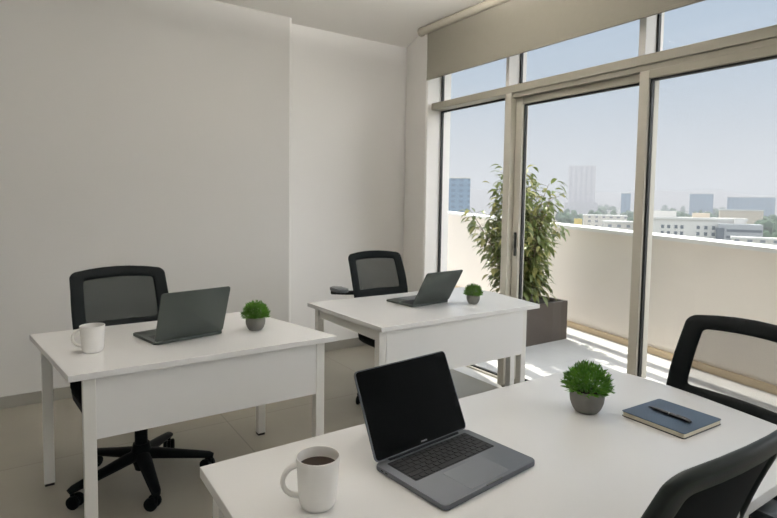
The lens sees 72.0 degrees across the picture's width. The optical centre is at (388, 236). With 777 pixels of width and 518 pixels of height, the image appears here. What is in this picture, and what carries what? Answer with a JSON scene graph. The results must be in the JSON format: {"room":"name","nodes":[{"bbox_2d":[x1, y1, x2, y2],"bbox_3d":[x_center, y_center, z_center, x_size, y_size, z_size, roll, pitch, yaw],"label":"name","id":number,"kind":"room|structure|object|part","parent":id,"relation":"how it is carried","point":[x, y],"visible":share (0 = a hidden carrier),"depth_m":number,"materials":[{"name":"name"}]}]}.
{"room":"open-plan office","nodes":[
{"label":"open-plan office","id":0,"kind":"room"},
{"bbox_2d":[0,0,406,396],"bbox_3d":[-2.238,-0.357,4.019,5.620,2.940,0.610,-2,4,-34],"label":"wall","id":1,"kind":"structure","parent":0,"point":[155,133],"depth_m":4.11,"materials":[{"name":"paint"}]},
{"bbox_2d":[0,386,72,408],"bbox_3d":[-2.555,1.102,3.533,4.085,0.080,0.012,-2,4,-34],"label":"baseboard","id":2,"kind":"structure","parent":1,"relation":"attached to","point":[29,398],"depth_m":3.62,"materials":[{"name":"tile"}]},
{"bbox_2d":[324,337,366,350],"bbox_3d":[-0.388,1.033,5.159,1.300,0.080,0.012,-2,4,-34],"label":"baseboard","id":3,"kind":"structure","parent":1,"relation":"attached to","point":[353,342],"depth_m":5.12,"materials":[{"name":"tile"}]},
{"bbox_2d":[0,345,498,517],"bbox_3d":[-0.266,1.428,1.135,5.170,0.200,7.200,-2,4,-34],"label":"floor","id":4,"kind":"structure","parent":0,"point":[123,493],"depth_m":3.07,"materials":[{"name":"tile"}]},
{"bbox_2d":[65,265,214,511],"bbox_3d":[-1.260,0.699,2.682,0.665,1.028,0.767,-2,5,-40],"label":"office chair","id":5,"kind":"object","parent":4,"relation":"on","point":[141,454],"visible":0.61,"depth_m":2.79,"materials":[{"name":"black plastic"}]},
{"bbox_3d":[-1.218,0.726,2.641,0.565,0.081,0.480,-2,5,-40],"label":"seat","id":6,"kind":"part","parent":5,"relation":"part of","materials":[{"name":"black fabric"}]},
{"bbox_3d":[-1.348,1.115,2.537,0.072,0.092,0.327,4,5,38],"label":"leg","id":7,"kind":"part","parent":5,"relation":"part of","materials":[{"name":"black plastic"}]},
{"bbox_3d":[-1.409,1.101,2.736,0.327,0.092,0.072,2,4,18],"label":"leg","id":8,"kind":"part","parent":5,"relation":"part of","materials":[{"name":"black plastic"}]},
{"bbox_3d":[-1.442,0.383,2.891,0.486,0.430,0.183,-2,5,-40],"label":"backrest frame","id":9,"kind":"part","parent":5,"relation":"part of","materials":[{"name":"black plastic"}]},
{"bbox_3d":[-1.450,0.334,2.898,0.364,0.233,0.103,-2,5,-40],"label":"backrest","id":10,"kind":"part","parent":5,"relation":"part of","materials":[{"name":"grey fabric"}]},
{"bbox_3d":[-1.131,1.118,2.534,0.072,0.092,0.327,-2,4,-36],"label":"leg","id":11,"kind":"part","parent":5,"relation":"part of","materials":[{"name":"black plastic"}]},
{"bbox_3d":[-1.237,1.096,2.861,0.072,0.092,0.327,1,4,0],"label":"leg","id":12,"kind":"part","parent":5,"relation":"part of","materials":[{"name":"black plastic"}]},
{"bbox_3d":[-1.063,1.107,2.732,0.327,0.092,0.072,0,4,-16],"label":"leg","id":13,"kind":"part","parent":5,"relation":"part of","materials":[{"name":"black plastic"}]},
{"bbox_2d":[29,312,337,517],"bbox_3d":[-0.997,0.852,2.633,1.258,0.740,0.818,-2,4,-34],"label":"desk","id":14,"kind":"object","parent":4,"relation":"on","point":[133,384],"visible":0.8,"depth_m":2.35,"materials":[{"name":"white laminate"}]},
{"bbox_3d":[-1.652,0.851,2.595,0.045,0.702,0.045,-2,4,-34],"label":"leg","id":15,"kind":"part","parent":14,"relation":"part of","materials":[{"name":"white metal"}]},
{"bbox_2d":[71,323,104,353],"bbox_3d":[-1.281,0.440,2.293,0.098,0.115,0.122,4,5,44],"label":"mug","id":16,"kind":"object","parent":14,"relation":"on","point":[92,335],"visible":1,"depth_m":2.27,"materials":[{"name":"white ceramic"}]},
{"bbox_3d":[-1.333,0.436,2.287,0.045,0.082,0.016,0,4,-14],"label":"handle","id":17,"kind":"part","parent":16,"relation":"part of","materials":[{"name":"white ceramic"}]},
{"bbox_3d":[-1.161,0.891,2.084,0.045,0.702,0.045,-2,4,-34],"label":"leg","id":18,"kind":"part","parent":14,"relation":"part of","materials":[{"name":"white metal"}]},
{"bbox_2d":[133,286,229,344],"bbox_3d":[-0.999,0.361,2.583,0.332,0.246,0.335,4,5,43],"label":"laptop","id":19,"kind":"object","parent":14,"relation":"on","point":[183,315],"visible":1,"depth_m":2.49,"materials":[{"name":"metal"}]},
{"bbox_3d":[-0.749,0.655,2.348,0.944,0.252,0.018,-2,4,-34],"label":"modesty panel","id":20,"kind":"part","parent":14,"relation":"part of","materials":[{"name":"white laminate"}]},
{"bbox_2d":[240,300,270,330],"bbox_3d":[-0.679,0.401,2.736,0.159,0.157,0.157,0,4,-7],"label":"potted plant","id":21,"kind":"object","parent":14,"relation":"on","point":[255,321],"visible":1,"depth_m":2.70,"materials":[{"name":"green plant"}]},
{"bbox_3d":[-0.682,0.378,2.735,0.125,0.081,0.124,0,4,-7],"label":"stem","id":22,"kind":"part","parent":21,"relation":"part of","materials":[{"name":"green plant"}]},
{"bbox_3d":[-0.680,0.446,2.738,0.100,0.067,0.100,0,4,-7],"label":"pot","id":23,"kind":"part","parent":21,"relation":"part of","materials":[{"name":"grey stone"}]},
{"bbox_3d":[-0.765,0.827,3.197,0.045,0.702,0.045,-2,4,-34],"label":"leg","id":24,"kind":"part","parent":14,"relation":"part of","materials":[{"name":"white metal"}]},
{"bbox_3d":[-0.349,0.868,2.649,0.045,0.702,0.045,-2,4,-34],"label":"leg","id":25,"kind":"part","parent":14,"relation":"part of","materials":[{"name":"white metal"}]},
{"bbox_2d":[330,250,407,404],"bbox_3d":[0.072,0.646,3.851,0.885,1.028,0.746,-2,4,-34],"label":"office chair","id":26,"kind":"object","parent":4,"relation":"on","point":[399,285],"visible":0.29,"depth_m":4.06,"materials":[{"name":"black plastic"}]},
{"bbox_3d":[-0.303,0.400,3.863,0.236,0.079,0.133,-2,4,-34],"label":"armrest","id":27,"kind":"part","parent":26,"relation":"part of","materials":[{"name":"black plastic"}]},
{"bbox_3d":[-0.090,0.281,4.075,0.364,0.233,0.103,-2,4,-34],"label":"backrest","id":28,"kind":"part","parent":26,"relation":"part of","materials":[{"name":"grey fabric"}]},
{"bbox_3d":[-0.084,0.330,4.067,0.486,0.430,0.183,-2,4,-34],"label":"backrest frame","id":29,"kind":"part","parent":26,"relation":"part of","materials":[{"name":"black plastic"}]},
{"bbox_2d":[307,287,539,385],"bbox_3d":[0.274,0.813,3.565,1.393,0.740,0.830,-2,4,-34],"label":"desk","id":30,"kind":"object","parent":4,"relation":"on","point":[493,328],"visible":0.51,"depth_m":3.26,"materials":[{"name":"white laminate"}]},
{"bbox_3d":[-0.453,0.813,3.495,0.045,0.702,0.045,-2,4,-34],"label":"leg","id":31,"kind":"part","parent":30,"relation":"part of","materials":[{"name":"white metal"}]},
{"bbox_3d":[-0.247,0.514,3.180,0.025,0.059,0.675,-2,4,-34],"label":"rail","id":32,"kind":"part","parent":30,"relation":"part of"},
{"bbox_3d":[-0.048,0.856,2.904,0.045,0.702,0.045,-2,4,-34],"label":"leg","id":33,"kind":"part","parent":30,"relation":"part of","materials":[{"name":"white metal"}]},
{"bbox_2d":[386,270,462,306],"bbox_3d":[0.235,0.327,3.530,0.332,0.232,0.386,-2,5,-41],"label":"laptop","id":34,"kind":"object","parent":30,"relation":"on","point":[437,287],"visible":1,"depth_m":3.44,"materials":[{"name":"metal"}]},
{"bbox_3d":[0.319,0.327,3.434,0.332,0.217,0.130,-2,5,-41],"label":"lid","id":35,"kind":"part","parent":34,"relation":"part of","materials":[{"name":"metal"}]},
{"bbox_3d":[0.426,0.638,3.194,1.072,0.289,0.018,-2,4,-34],"label":"modesty panel","id":36,"kind":"part","parent":30,"relation":"part of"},
{"bbox_2d":[463,284,482,303],"bbox_3d":[0.562,0.377,3.546,0.142,0.140,0.141,3,4,31],"label":"potted plant","id":37,"kind":"object","parent":30,"relation":"on","point":[473,297],"visible":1,"depth_m":3.52,"materials":[{"name":"green plant"}]},
{"bbox_3d":[0.561,0.417,3.550,0.089,0.060,0.089,3,4,31],"label":"pot","id":38,"kind":"part","parent":37,"relation":"part of","materials":[{"name":"grey stone"}]},
{"bbox_3d":[0.872,0.812,3.826,0.045,0.702,0.045,-2,4,-34],"label":"leg","id":39,"kind":"part","parent":30,"relation":"part of","materials":[{"name":"white metal"}]},
{"bbox_3d":[0.873,0.830,3.540,0.045,0.702,0.045,-2,4,-34],"label":"leg","id":40,"kind":"part","parent":30,"relation":"part of","materials":[{"name":"white metal"}]},
{"bbox_2d":[454,366,501,387],"bbox_3d":[2.160,1.392,2.297,0.150,0.200,6.400,-2,4,-34],"label":"threshold","id":41,"kind":"object","parent":4,"relation":"on","point":[491,380],"depth_m":4.38,"materials":[{"name":"paint"}]},
{"bbox_2d":[200,369,776,517],"bbox_3d":[0.422,0.947,1.468,1.616,0.740,0.836,-2,4,-34],"label":"desk","id":42,"kind":"object","parent":4,"relation":"on","point":[607,463],"visible":0.72,"depth_m":1.36,"materials":[{"name":"white laminate"}]},
{"bbox_3d":[-0.407,0.950,1.343,0.050,0.700,0.050,-2,4,-34],"label":"leg","id":43,"kind":"part","parent":42,"relation":"part of","materials":[{"name":"white metal"}]},
{"bbox_2d":[280,445,339,512],"bbox_3d":[-0.162,0.531,1.156,0.095,0.111,0.118,4,5,44],"label":"mug","id":44,"kind":"object","parent":42,"relation":"on","point":[317,467],"visible":1,"depth_m":1.13,"materials":[{"name":"white ceramic"}]},
{"bbox_3d":[-0.211,0.527,1.149,0.043,0.079,0.016,0,4,-14],"label":"handle","id":45,"kind":"part","parent":44,"relation":"part of","materials":[{"name":"white ceramic"}]},
{"bbox_2d":[354,351,534,509],"bbox_3d":[0.142,0.466,1.371,0.335,0.223,0.335,-2,5,-40],"label":"laptop","id":46,"kind":"object","parent":42,"relation":"on","point":[415,423],"visible":1,"depth_m":1.39,"materials":[{"name":"grey metal"}]},
{"bbox_3d":[0.066,0.451,1.459,0.335,0.207,0.101,-2,5,-40],"label":"lid","id":47,"kind":"part","parent":46,"relation":"part of","materials":[{"name":"grey metal"}]},
{"bbox_2d":[560,359,615,414],"bbox_3d":[0.638,0.480,1.717,0.172,0.167,0.169,4,5,39],"label":"potted plant","id":48,"kind":"object","parent":42,"relation":"on","point":[586,397],"visible":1,"depth_m":1.68,"materials":[{"name":"green plant"}]},
{"bbox_3d":[0.637,0.527,1.720,0.107,0.072,0.107,4,5,39],"label":"pot","id":49,"kind":"part","parent":48,"relation":"part of","materials":[{"name":"grey stone"}]},
{"bbox_3d":[0.636,0.455,1.713,0.125,0.087,0.137,-2,4,-35],"label":"stem","id":50,"kind":"part","parent":48,"relation":"part of","materials":[{"name":"green plant"}]},
{"bbox_2d":[622,399,720,438],"bbox_3d":[0.876,0.562,1.660,0.208,0.017,0.200,-1,4,-32],"label":"notebook","id":51,"kind":"object","parent":42,"relation":"on","point":[701,422],"visible":1,"depth_m":1.63,"materials":[{"name":"blue paper"}]},
{"bbox_2d":[648,406,691,422],"bbox_3d":[0.867,0.547,1.653,0.011,0.014,0.142,-1,4,-28],"label":"pen","id":52,"kind":"object","parent":51,"relation":"on","point":[677,416],"visible":1,"depth_m":1.64,"materials":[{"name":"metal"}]},
{"bbox_2d":[641,430,776,517],"bbox_3d":[0.458,0.832,1.278,0.810,0.996,0.770,-2,4,-34],"label":"office chair","id":53,"kind":"object","parent":4,"relation":"on","point":[725,486],"visible":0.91,"depth_m":0.92,"materials":[{"name":"black plastic"}]},
{"bbox_3d":[0.635,0.518,1.018,0.406,0.233,0.104,-2,4,-34],"label":"backrest","id":54,"kind":"part","parent":53,"relation":"part of","materials":[{"name":"black plastic"}]},
{"bbox_2d":[666,315,776,517],"bbox_3d":[1.025,0.808,1.832,0.714,0.991,0.668,-1,4,-29],"label":"office chair","id":55,"kind":"object","parent":4,"relation":"on","point":[679,373],"visible":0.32,"depth_m":2.00,"materials":[{"name":"black plastic"}]},
{"bbox_3d":[1.267,0.524,1.933,0.183,0.430,0.486,-1,4,-26],"label":"backrest frame","id":56,"kind":"part","parent":55,"relation":"part of","materials":[{"name":"black plastic"}]},
{"bbox_3d":[1.280,0.476,1.937,0.101,0.233,0.355,-1,4,-26],"label":"backrest","id":57,"kind":"part","parent":55,"relation":"part of","materials":[{"name":"grey plastic"}]},
{"bbox_2d":[214,0,484,47],"bbox_3d":[-0.150,-1.736,1.043,5.800,0.250,7.700,-2,4,-34],"label":"ceiling","id":58,"kind":"structure","parent":0,"point":[392,22],"depth_m":4.38,"materials":[{"name":"paint"}]},
{"bbox_2d":[403,34,449,291],"bbox_3d":[0.125,-0.402,5.325,0.260,2.940,1.100,-2,4,-34],"label":"wall","id":59,"kind":"structure","parent":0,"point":[422,124],"depth_m":4.92,"materials":[{"name":"paint"}]},
{"bbox_2d":[431,12,776,384],"bbox_3d":[2.242,-0.096,2.241,0.190,2.780,6.395,-2,4,-34],"label":"window","id":60,"kind":"structure","parent":59,"relation":"attached to","point":[651,31],"depth_m":3.83,"materials":[{"name":"paint"}]},
{"bbox_3d":[0.697,1.117,4.614,0.060,0.015,0.890,-2,4,-34],"label":"rail","id":61,"kind":"part","parent":60,"relation":"part of","materials":[{"name":"metal"}]},
{"bbox_3d":[0.961,0.041,4.137,0.190,2.229,0.063,-2,4,-34],"label":"jamb post","id":62,"kind":"part","parent":60,"relation":"part of","materials":[{"name":"metal"}]},
{"bbox_3d":[0.974,-1.375,4.061,0.190,0.494,0.033,-2,4,-34],"label":"post","id":63,"kind":"part","parent":60,"relation":"part of","materials":[{"name":"metal"}]},
{"bbox_2d":[417,0,704,80],"bbox_3d":[1.921,-1.422,2.315,0.078,0.471,5.838,-2,4,-34],"label":"roller blind","id":64,"kind":"object","parent":60,"relation":"attached to","point":[487,31],"visible":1,"depth_m":3.82,"materials":[{"name":"fabric"}]},
{"bbox_2d":[511,74,659,383],"bbox_3d":[1.263,0.083,3.652,0.056,2.175,1.072,-2,4,-34],"label":"door","id":65,"kind":"structure","parent":60,"relation":"attached to","point":[523,103],"depth_m":3.81,"materials":[{"name":"paint"}]},
{"bbox_3d":[0.959,0.061,4.056,0.007,0.180,0.023,-2,4,-34],"label":"handle","id":66,"kind":"part","parent":65,"relation":"part of","materials":[{"name":"black metal"}]},
{"bbox_3d":[1.282,-0.977,3.587,0.050,0.050,0.952,-2,4,-34],"label":"rail","id":67,"kind":"part","parent":65,"relation":"part of","materials":[{"name":"metal"}]},
{"bbox_3d":[1.570,-1.311,3.184,0.190,0.494,0.043,-2,4,-34],"label":"post","id":68,"kind":"part","parent":60,"relation":"part of","materials":[{"name":"metal"}]},
{"bbox_2d":[627,44,776,376],"bbox_3d":[1.841,0.154,2.705,0.045,2.170,1.280,-2,4,-34],"label":"window frame","id":69,"kind":"structure","parent":60,"relation":"attached to","point":[648,78],"depth_m":3.16,"materials":[{"name":"paint"}]},
{"bbox_3d":[1.857,-0.905,2.639,0.045,0.048,1.162,-2,4,-34],"label":"rail","id":70,"kind":"part","parent":69,"relation":"part of","materials":[{"name":"metal"}]},
{"bbox_2d":[445,74,450,270],"bbox_3d":[-1.722,-2.546,8.213,0.020,7.200,8.200,-2,4,-34],"label":"wall","id":71,"kind":"structure","parent":0,"point":[450,74],"depth_m":4.94,"materials":[{"name":"paint"}]},
{"bbox_2d":[447,215,776,385],"bbox_3d":[2.158,0.456,6.342,0.220,1.562,15.998,-1,4,-21],"label":"wall","id":72,"kind":"structure","parent":0,"point":[591,270],"depth_m":5.05,"materials":[{"name":"beige paint"}]},
{"bbox_2d":[448,211,776,252],"bbox_3d":[2.167,-0.113,6.306,0.290,0.491,15.998,-1,4,-21],"label":"coping","id":73,"kind":"object","parent":72,"relation":"attached to","point":[669,237],"visible":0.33,"depth_m":4.87},
{"bbox_2d":[455,286,776,394],"bbox_3d":[2.034,1.006,6.332,0.028,0.062,15.998,-1,4,-21],"label":"baseboard","id":74,"kind":"structure","parent":72,"relation":"attached to","point":[661,353],"depth_m":5.05,"materials":[{"name":"wood"}]},
{"bbox_2d":[475,326,776,411],"bbox_3d":[2.166,1.179,5.701,3.688,0.200,14.839,-2,4,-34],"label":"floor","id":75,"kind":"structure","parent":0,"point":[549,358],"depth_m":4.85,"materials":[{"name":"tile"}]},
{"bbox_2d":[459,164,569,346],"bbox_3d":[1.400,0.164,5.542,1.216,1.822,1.079,-2,4,-34],"label":"potted ficus","id":76,"kind":"object","parent":75,"relation":"on","point":[547,323],"visible":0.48,"depth_m":5.43,"materials":[{"name":"plant"}]},
{"label":"outside","id":77,"kind":"structure","parent":0,"visible":0},
{"bbox_3d":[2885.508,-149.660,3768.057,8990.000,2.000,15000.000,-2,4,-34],"label":"ground","id":78,"kind":"structure","parent":77,"visible":0},
{"bbox_2d":[448,177,470,212],"bbox_3d":[49.299,-13.787,405.894,22.600,61.000,18.600,1,4,2],"label":"office block","id":79,"kind":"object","parent":78,"relation":"on","point":[459,187],"visible":0.43,"depth_m":395.71,"materials":[{"name":"blue glass"}]},
{"bbox_2d":[558,213,573,223],"bbox_3d":[180.295,-6.924,545.416,15.402,33.841,14.796,2,4,12],"label":"tree","id":80,"kind":"object","parent":78,"relation":"on","point":[566,217],"visible":0.7,"depth_m":539.81,"materials":[{"name":"green plant"}]},
{"bbox_2d":[574,219,581,224],"bbox_3d":[140.879,2.822,399.134,5.500,31.500,5.000,2,4,18],"label":"shed","id":81,"kind":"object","parent":78,"relation":"on","point":[576,221],"visible":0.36,"depth_m":395.90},
{"bbox_2d":[564,165,597,214],"bbox_3d":[443.742,-95.354,1235.389,70.000,132.000,56.000,2,4,16],"label":"tower","id":82,"kind":"structure","parent":78,"relation":"on","point":[581,179],"depth_m":1216.78,"materials":[{"name":"white concrete"}]},
{"bbox_2d":[597,207,607,214],"bbox_3d":[376.569,-32.100,947.081,24.069,39.802,24.250,0,4,-13],"label":"tree","id":83,"kind":"object","parent":78,"relation":"on","point":[602,210],"visible":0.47,"depth_m":940.02,"materials":[{"name":"green plant"}]},
{"bbox_2d":[583,214,627,226],"bbox_3d":[163.911,1.120,407.940,30.600,34.500,18.600,2,4,18],"label":"warehouse","id":84,"kind":"structure","parent":78,"relation":"on","point":[588,219],"depth_m":399.88,"materials":[{"name":"white concrete"}]},
{"bbox_2d":[602,220,632,229],"bbox_3d":[137.420,7.265,319.502,18.600,32.500,14.600,2,4,18],"label":"apartment block","id":85,"kind":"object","parent":78,"relation":"on","point":[627,225],"visible":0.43,"depth_m":312.34,"materials":[{"name":"white concrete"}]},
{"bbox_2d":[470,188,776,215],"bbox_3d":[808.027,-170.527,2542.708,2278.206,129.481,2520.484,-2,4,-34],"label":"hills","id":86,"kind":"structure","parent":78,"relation":"on","point":[479,199],"depth_m":2132.39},
{"bbox_2d":[620,193,630,212],"bbox_3d":[366.403,-35.934,828.427,13.600,62.000,13.600,2,4,21],"label":"tower","id":87,"kind":"structure","parent":78,"relation":"on","point":[625,197],"depth_m":821.51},
{"bbox_2d":[661,205,668,210],"bbox_3d":[741.035,-60.889,1435.129,21.220,47.303,21.380,2,4,18],"label":"tree","id":88,"kind":"object","parent":78,"relation":"on","point":[664,207],"visible":0.6,"depth_m":1427.78,"materials":[{"name":"plant"}]},
{"bbox_2d":[653,211,747,238],"bbox_3d":[165.372,5.939,295.550,52.000,39.000,17.000,3,4,27],"label":"apartment block","id":89,"kind":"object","parent":78,"relation":"on","point":[701,225],"visible":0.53,"depth_m":288.94,"materials":[{"name":"white concrete"}]},
{"bbox_2d":[689,193,713,215],"bbox_3d":[560.177,-43.271,960.803,36.600,66.000,26.600,3,4,28],"label":"office block","id":90,"kind":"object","parent":78,"relation":"on","point":[697,201],"visible":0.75,"depth_m":948.32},
{"bbox_2d":[715,218,762,240],"bbox_3d":[181.313,8.752,278.582,20.000,36.000,14.600,3,4,29],"label":"office block","id":91,"kind":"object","parent":78,"relation":"on","point":[723,231],"visible":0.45,"depth_m":273.03,"materials":[{"name":"grey concrete"}]},
{"bbox_2d":[719,209,763,223],"bbox_3d":[312.720,-3.586,477.005,32.600,39.800,20.600,3,4,30],"label":"warehouse","id":92,"kind":"structure","parent":78,"relation":"on","point":[752,216],"depth_m":466.03,"materials":[{"name":"beige concrete"}]},
{"bbox_2d":[727,197,775,216],"bbox_3d":[623.507,-37.215,923.677,68.600,60.500,30.600,3,4,32],"label":"office block","id":93,"kind":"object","parent":78,"relation":"on","point":[767,204],"visible":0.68,"depth_m":907.77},
{"bbox_2d":[730,236,776,244],"bbox_3d":[174.795,14.566,249.792,26.600,27.800,8.600,3,4,30],"label":"warehouse","id":94,"kind":"structure","parent":78,"relation":"on","point":[760,240],"depth_m":247.75,"materials":[{"name":"white concrete"}]},
{"bbox_2d":[755,219,773,234],"bbox_3d":[281.238,4.016,398.793,16.522,33.458,16.842,-2,5,-40],"label":"tree","id":95,"kind":"object","parent":78,"relation":"on","point":[767,225],"visible":0.32,"depth_m":392.53,"materials":[{"name":"green plant"}]},
{"bbox_2d":[763,230,771,236],"bbox_3d":[234.935,10.127,335.670,9.790,27.749,10.191,0,4,-14],"label":"tree","id":96,"kind":"object","parent":78,"relation":"on","point":[766,233],"visible":0.15,"depth_m":332.00,"materials":[{"name":"green plant"}]},
{"bbox_2d":[768,214,776,219],"bbox_3d":[391.826,-4.431,544.566,11.869,35.449,12.355,3,4,32],"label":"tree","id":97,"kind":"object","parent":78,"relation":"on","point":[772,216],"visible":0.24,"depth_m":541.13,"materials":[{"name":"green plant"}]},
{"bbox_2d":[772,223,776,233],"bbox_3d":[281.404,5.170,385.641,9.742,32.806,10.141,4,5,42],"label":"tree","id":98,"kind":"object","parent":78,"relation":"on","point":[775,224],"visible":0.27,"depth_m":385.17,"materials":[{"name":"green plant"}]}
]}

